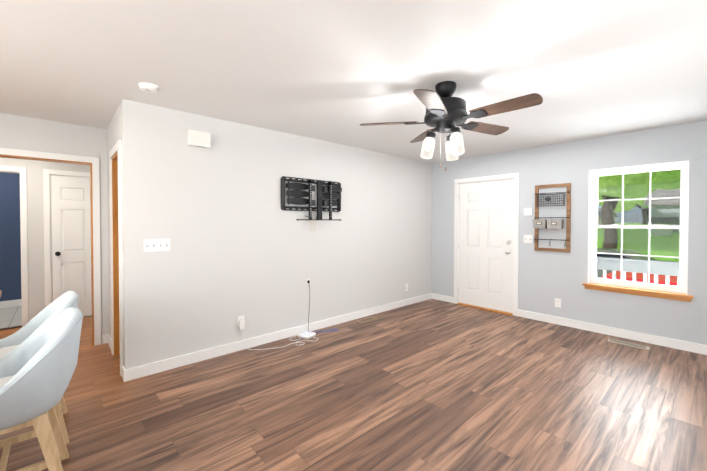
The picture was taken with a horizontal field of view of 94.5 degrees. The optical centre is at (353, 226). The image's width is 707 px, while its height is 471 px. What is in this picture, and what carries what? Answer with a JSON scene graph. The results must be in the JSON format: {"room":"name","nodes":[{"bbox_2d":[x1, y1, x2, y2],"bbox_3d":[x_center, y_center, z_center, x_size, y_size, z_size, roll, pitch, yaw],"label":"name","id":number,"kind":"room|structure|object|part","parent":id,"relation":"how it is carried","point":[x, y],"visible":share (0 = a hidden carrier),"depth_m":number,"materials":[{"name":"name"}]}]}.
{"room":"living room","nodes":[
{"label":"living room","id":0,"kind":"room"},
{"bbox_2d":[0,172,20,300],"bbox_3d":[-5.872,0.088,5.192,2.600,2.440,0.120,-1,1,-42],"label":"wall","id":1,"kind":"structure","parent":0,"point":[10,260],"depth_m":5.35,"materials":[{"name":"blue paint"}]},
{"bbox_2d":[0,299,21,307],"bbox_3d":[-5.827,1.258,5.160,2.600,0.100,0.014,-1,1,-42],"label":"baseboard","id":2,"kind":"structure","parent":1,"relation":"attached to","point":[18,302],"depth_m":5.35,"materials":[{"name":"white wood"}]},
{"bbox_2d":[0,157,89,317],"bbox_3d":[-5.001,0.102,4.228,2.600,2.440,0.720,-1,1,-42],"label":"wall","id":3,"kind":"structure","parent":0,"point":[35,241],"depth_m":4.40,"materials":[{"name":"white paint"}]},
{"bbox_2d":[51,175,91,315],"bbox_3d":[-3.981,0.297,4.654,0.460,2.014,0.097,-1,1,-42],"label":"closet door","id":4,"kind":"structure","parent":3,"relation":"in","point":[71,232],"depth_m":4.65,"materials":[{"name":"white paint"}]},
{"bbox_2d":[0,305,91,327],"bbox_3d":[-5.336,1.347,4.617,2.840,0.060,1.720,-1,1,-42],"label":"floor","id":5,"kind":"structure","parent":0,"point":[11,316],"depth_m":4.78,"materials":[{"name":"beige tile"}]},
{"bbox_2d":[0,113,108,343],"bbox_3d":[-3.814,0.122,2.915,2.600,2.440,0.120,-1,1,-42],"label":"wall","id":6,"kind":"structure","parent":0,"point":[29,133],"depth_m":3.53,"materials":[{"name":"white paint"}]},
{"bbox_2d":[0,154,93,345],"bbox_3d":[-3.567,0.318,3.140,1.667,2.041,0.128,-1,1,-42],"label":"trim","id":7,"kind":"structure","parent":6,"relation":"attached to","point":[1,155],"depth_m":3.64,"materials":[{"name":"orange wood"}]},
{"bbox_2d":[0,148,100,345],"bbox_3d":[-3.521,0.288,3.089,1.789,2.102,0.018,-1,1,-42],"label":"door frame","id":8,"kind":"structure","parent":6,"relation":"attached to","point":[48,173],"depth_m":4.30,"materials":[{"name":"white wood"}]},
{"bbox_2d":[107,103,122,336],"bbox_3d":[-3.462,0.097,4.553,0.120,2.440,4.300,-1,1,-42],"label":"wall","id":9,"kind":"structure","parent":0,"point":[114,132],"depth_m":3.51,"materials":[{"name":"white paint"}]},
{"bbox_2d":[104,334,110,348],"bbox_3d":[-2.682,1.282,3.604,0.020,0.100,0.400,-1,1,-42],"label":"baseboard","id":10,"kind":"structure","parent":9,"relation":"attached to","point":[107,339],"depth_m":3.72,"materials":[{"name":"white wood"}]},
{"bbox_2d":[112,153,119,354],"bbox_3d":[-2.262,0.316,3.228,0.128,2.041,0.562,-1,1,-42],"label":"trim","id":11,"kind":"structure","parent":9,"relation":"attached to","point":[115,250],"depth_m":3.39,"materials":[{"name":"orange wood"}]},
{"bbox_2d":[109,140,122,375],"bbox_3d":[-2.313,0.282,3.181,0.018,2.112,0.704,-1,1,-42],"label":"door frame","id":12,"kind":"structure","parent":9,"relation":"attached to","point":[117,147],"depth_m":2.94,"materials":[{"name":"white wood"}]},
{"bbox_2d":[121,99,431,368],"bbox_3d":[-0.270,0.099,4.458,4.730,2.440,0.120,-1,1,-42],"label":"wall","id":13,"kind":"structure","parent":0,"point":[242,242],"depth_m":3.58,"materials":[{"name":"white paint"}]},
{"bbox_2d":[144,238,169,251],"bbox_3d":[-1.796,0.168,2.988,0.200,0.114,0.018,-1,1,-42],"label":"light switch","id":14,"kind":"object","parent":13,"relation":"attached to","point":[152,245],"visible":1,"depth_m":2.98,"materials":[{"name":"white plastic"}]},
{"bbox_2d":[188,129,210,147],"bbox_3d":[-1.512,-0.860,3.207,0.198,0.147,0.051,-1,1,-42],"label":"door chime","id":15,"kind":"object","parent":13,"relation":"attached to","point":[196,138],"visible":1,"depth_m":3.18,"materials":[{"name":"white plastic"}]},
{"bbox_2d":[238,315,243,326],"bbox_3d":[-1.214,1.022,3.533,0.072,0.115,0.009,-1,1,-42],"label":"outlet","id":16,"kind":"object","parent":13,"relation":"attached to","point":[240,317],"visible":0.4,"depth_m":3.52,"materials":[{"name":"white plastic"}]},
{"bbox_2d":[281,176,341,231],"bbox_3d":[-0.485,-0.266,4.102,0.900,0.660,0.113,-1,1,-42],"label":"mount","id":17,"kind":"object","parent":13,"relation":"attached to","point":[297,192],"visible":1,"depth_m":4.03,"materials":[{"name":"black metal"}]},
{"bbox_2d":[122,293,431,381],"bbox_3d":[-0.286,1.270,4.371,4.594,0.100,0.014,-1,1,-42],"label":"baseboard","id":18,"kind":"structure","parent":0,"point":[161,366],"depth_m":3.59,"materials":[{"name":"white wood"}]},
{"bbox_2d":[0,299,706,470],"bbox_3d":[-0.729,1.371,2.957,7.450,0.060,6.920,-1,1,-42],"label":"floor","id":19,"kind":"structure","parent":0,"point":[432,385],"depth_m":2.48,"materials":[{"name":"brown wood"}]},
{"bbox_2d":[0,325,21,330],"bbox_3d":[-4.737,1.320,3.999,0.960,0.012,0.070,-1,1,-42],"label":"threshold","id":20,"kind":"structure","parent":19,"relation":"on","point":[13,327],"depth_m":4.25,"materials":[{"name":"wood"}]},
{"bbox_2d":[0,291,78,443],"bbox_3d":[-2.103,0.904,2.063,0.576,0.900,0.570,-1,1,-42],"label":"chair","id":21,"kind":"object","parent":19,"relation":"on","point":[11,344],"visible":0.42,"depth_m":2.19,"materials":[{"name":"white plastic"}]},
{"bbox_2d":[0,307,82,470],"bbox_3d":[-1.704,0.911,1.614,0.576,0.900,0.570,-1,1,-42],"label":"chair","id":22,"kind":"object","parent":19,"relation":"on","point":[37,369],"visible":1,"depth_m":1.57,"materials":[{"name":"white plastic"}]},
{"bbox_2d":[239,279,337,349],"bbox_3d":[-0.672,0.996,3.802,1.218,0.667,0.335,-1,1,-42],"label":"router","id":23,"kind":"object","parent":19,"relation":"on","point":[308,334],"visible":1,"depth_m":3.89,"materials":[{"name":"white plastic"}]},
{"bbox_2d":[357,317,376,322],"bbox_3d":[0.190,1.313,4.616,0.300,0.006,0.120,-1,1,-42],"label":"floor vent","id":24,"kind":"object","parent":19,"relation":"in","point":[366,319],"visible":1,"depth_m":4.62,"materials":[{"name":"brown metal"}]},
{"bbox_2d":[607,338,649,349],"bbox_3d":[3.107,1.328,3.700,0.120,0.005,0.360,-1,1,-42],"label":"floor vent","id":25,"kind":"object","parent":19,"relation":"in","point":[629,344],"visible":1,"depth_m":3.68,"materials":[{"name":"beige metal"}]},
{"bbox_2d":[0,0,706,162],"bbox_3d":[-1.306,-1.148,3.558,7.450,0.080,8.640,-1,1,-42],"label":"ceiling","id":26,"kind":"structure","parent":0,"point":[337,71],"depth_m":2.18,"materials":[{"name":"white paint"}]},
{"bbox_2d":[138,82,158,92],"bbox_3d":[-1.588,-1.072,2.536,0.136,0.042,0.136,-1,1,-42],"label":"smoke detector","id":27,"kind":"object","parent":26,"relation":"attached to","point":[147,87],"visible":1,"depth_m":2.50,"materials":[{"name":"white plastic"}]},
{"bbox_2d":[360,81,542,170],"bbox_3d":[0.749,-0.757,2.503,1.285,0.670,1.249,-1,1,-42],"label":"ceiling fan","id":28,"kind":"object","parent":26,"relation":"hanging from","point":[446,111],"visible":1,"depth_m":2.42,"materials":[{"name":"black metal"}]},
{"bbox_3d":[0.739,-0.614,2.539,0.327,0.172,0.339,-1,1,-42],"label":"glass","id":29,"kind":"part","parent":28,"relation":"part of","materials":[{"name":"white glass"}]},
{"bbox_2d":[432,120,706,344],"bbox_3d":[2.844,0.099,4.428,0.150,2.440,4.340,-1,1,-42],"label":"wall","id":30,"kind":"structure","parent":0,"point":[546,278],"depth_m":4.24,"materials":[{"name":"grey paint"}]},
{"bbox_2d":[432,293,453,302],"bbox_3d":[1.570,1.250,5.733,0.014,0.100,0.440,-1,1,-42],"label":"baseboard","id":31,"kind":"structure","parent":30,"relation":"attached to","point":[434,296],"depth_m":5.72,"materials":[{"name":"white wood"}]},
{"bbox_2d":[457,302,512,314],"bbox_3d":[2.110,1.297,5.225,0.175,0.022,0.888,-1,1,-42],"label":"trim","id":32,"kind":"structure","parent":30,"relation":"attached to","point":[459,303],"depth_m":5.14,"materials":[{"name":"orange wood"}]},
{"bbox_2d":[458,179,513,312],"bbox_3d":[2.065,0.285,5.178,0.117,1.998,0.895,-1,1,-42],"label":"entry door","id":33,"kind":"structure","parent":30,"relation":"in","point":[485,246],"depth_m":5.16,"materials":[{"name":"white paint"}]},
{"bbox_2d":[454,173,518,315],"bbox_3d":[2.120,0.257,5.218,0.168,2.102,1.044,-1,1,-42],"label":"door frame","id":34,"kind":"structure","parent":30,"relation":"attached to","point":[515,176],"depth_m":4.95,"materials":[{"name":"white wood"}]},
{"bbox_2d":[524,235,532,242],"bbox_3d":[2.500,0.175,4.684,0.018,0.118,0.118,-1,1,-42],"label":"light switch","id":35,"kind":"object","parent":30,"relation":"attached to","point":[528,238],"visible":1,"depth_m":4.68,"materials":[{"name":"white plastic"}]},
{"bbox_2d":[524,208,532,215],"bbox_3d":[2.498,-0.215,4.677,0.022,0.108,0.108,-1,1,-42],"label":"keypad","id":36,"kind":"object","parent":30,"relation":"attached to","point":[527,211],"visible":0.98,"depth_m":4.67,"materials":[{"name":"white plastic"}]},
{"bbox_2d":[533,183,570,251],"bbox_3d":[2.661,-0.119,4.413,0.136,0.911,0.429,-1,1,-42],"label":"frame","id":37,"kind":"object","parent":30,"relation":"attached to","point":[551,223],"visible":0.96,"depth_m":4.38,"materials":[{"name":"brown wood"}]},
{"bbox_2d":[555,298,560,307],"bbox_3d":[2.760,1.030,4.416,0.009,0.115,0.072,-1,1,-42],"label":"electrical outlet","id":38,"kind":"object","parent":30,"relation":"attached to","point":[557,302],"visible":1,"depth_m":4.42,"materials":[{"name":"white plastic"}]},
{"bbox_2d":[518,309,706,354],"bbox_3d":[3.276,1.278,3.845,0.014,0.100,2.570,-1,1,-42],"label":"baseboard","id":39,"kind":"structure","parent":30,"relation":"attached to","point":[642,337],"depth_m":3.92,"materials":[{"name":"white wood"}]},
{"bbox_2d":[582,160,692,301],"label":"double-hung window","id":40,"kind":"structure","parent":30,"relation":"in","point":[658,290],"depth_m":3.96,"materials":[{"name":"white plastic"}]},
{"bbox_3d":[4.025,1.450,4.572,1.770,1.835,6.500,-1,1,-42],"label":"porch railing","id":41,"kind":"part","parent":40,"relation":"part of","materials":[{"name":"white wood"}]},
{"label":"outside","id":42,"kind":"structure","parent":0,"visible":0},
{"bbox_2d":[597,223,678,261],"bbox_3d":[58.418,0.861,43.932,135.270,2.248,140.000,-1,1,-42],"label":"lawn","id":43,"kind":"structure","parent":42,"point":[671,242],"depth_m":23.21,"materials":[{"name":"green plant"}]},
{"bbox_2d":[597,248,655,277],"bbox_3d":[8.524,1.498,11.804,1.930,1.415,4.600,-1,1,-42],"label":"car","id":44,"kind":"object","parent":43,"relation":"on","point":[615,250],"depth_m":10.81,"materials":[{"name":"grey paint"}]},
{"bbox_2d":[598,188,679,235],"bbox_3d":[30.438,-1.436,34.794,21.700,4.688,22.700,-1,1,-42],"label":"houses","id":45,"kind":"structure","parent":43,"relation":"on","point":[672,205],"depth_m":27.83,"materials":[{"name":"grey"}]},
{"bbox_2d":[602,271,676,285],"bbox_3d":[6.044,1.631,6.196,1.930,1.415,4.800,-1,1,-42],"label":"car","id":46,"kind":"object","parent":43,"relation":"on","point":[639,277],"depth_m":6.03,"materials":[{"name":"red paint"}]},
{"bbox_2d":[598,169,680,247],"bbox_3d":[33.974,-4.887,34.725,55.294,12.926,40.297,-1,1,-42],"label":"trees","id":47,"kind":"object","parent":43,"relation":"on","point":[641,189],"depth_m":18.66,"materials":[{"name":"green plant"}]}
]}

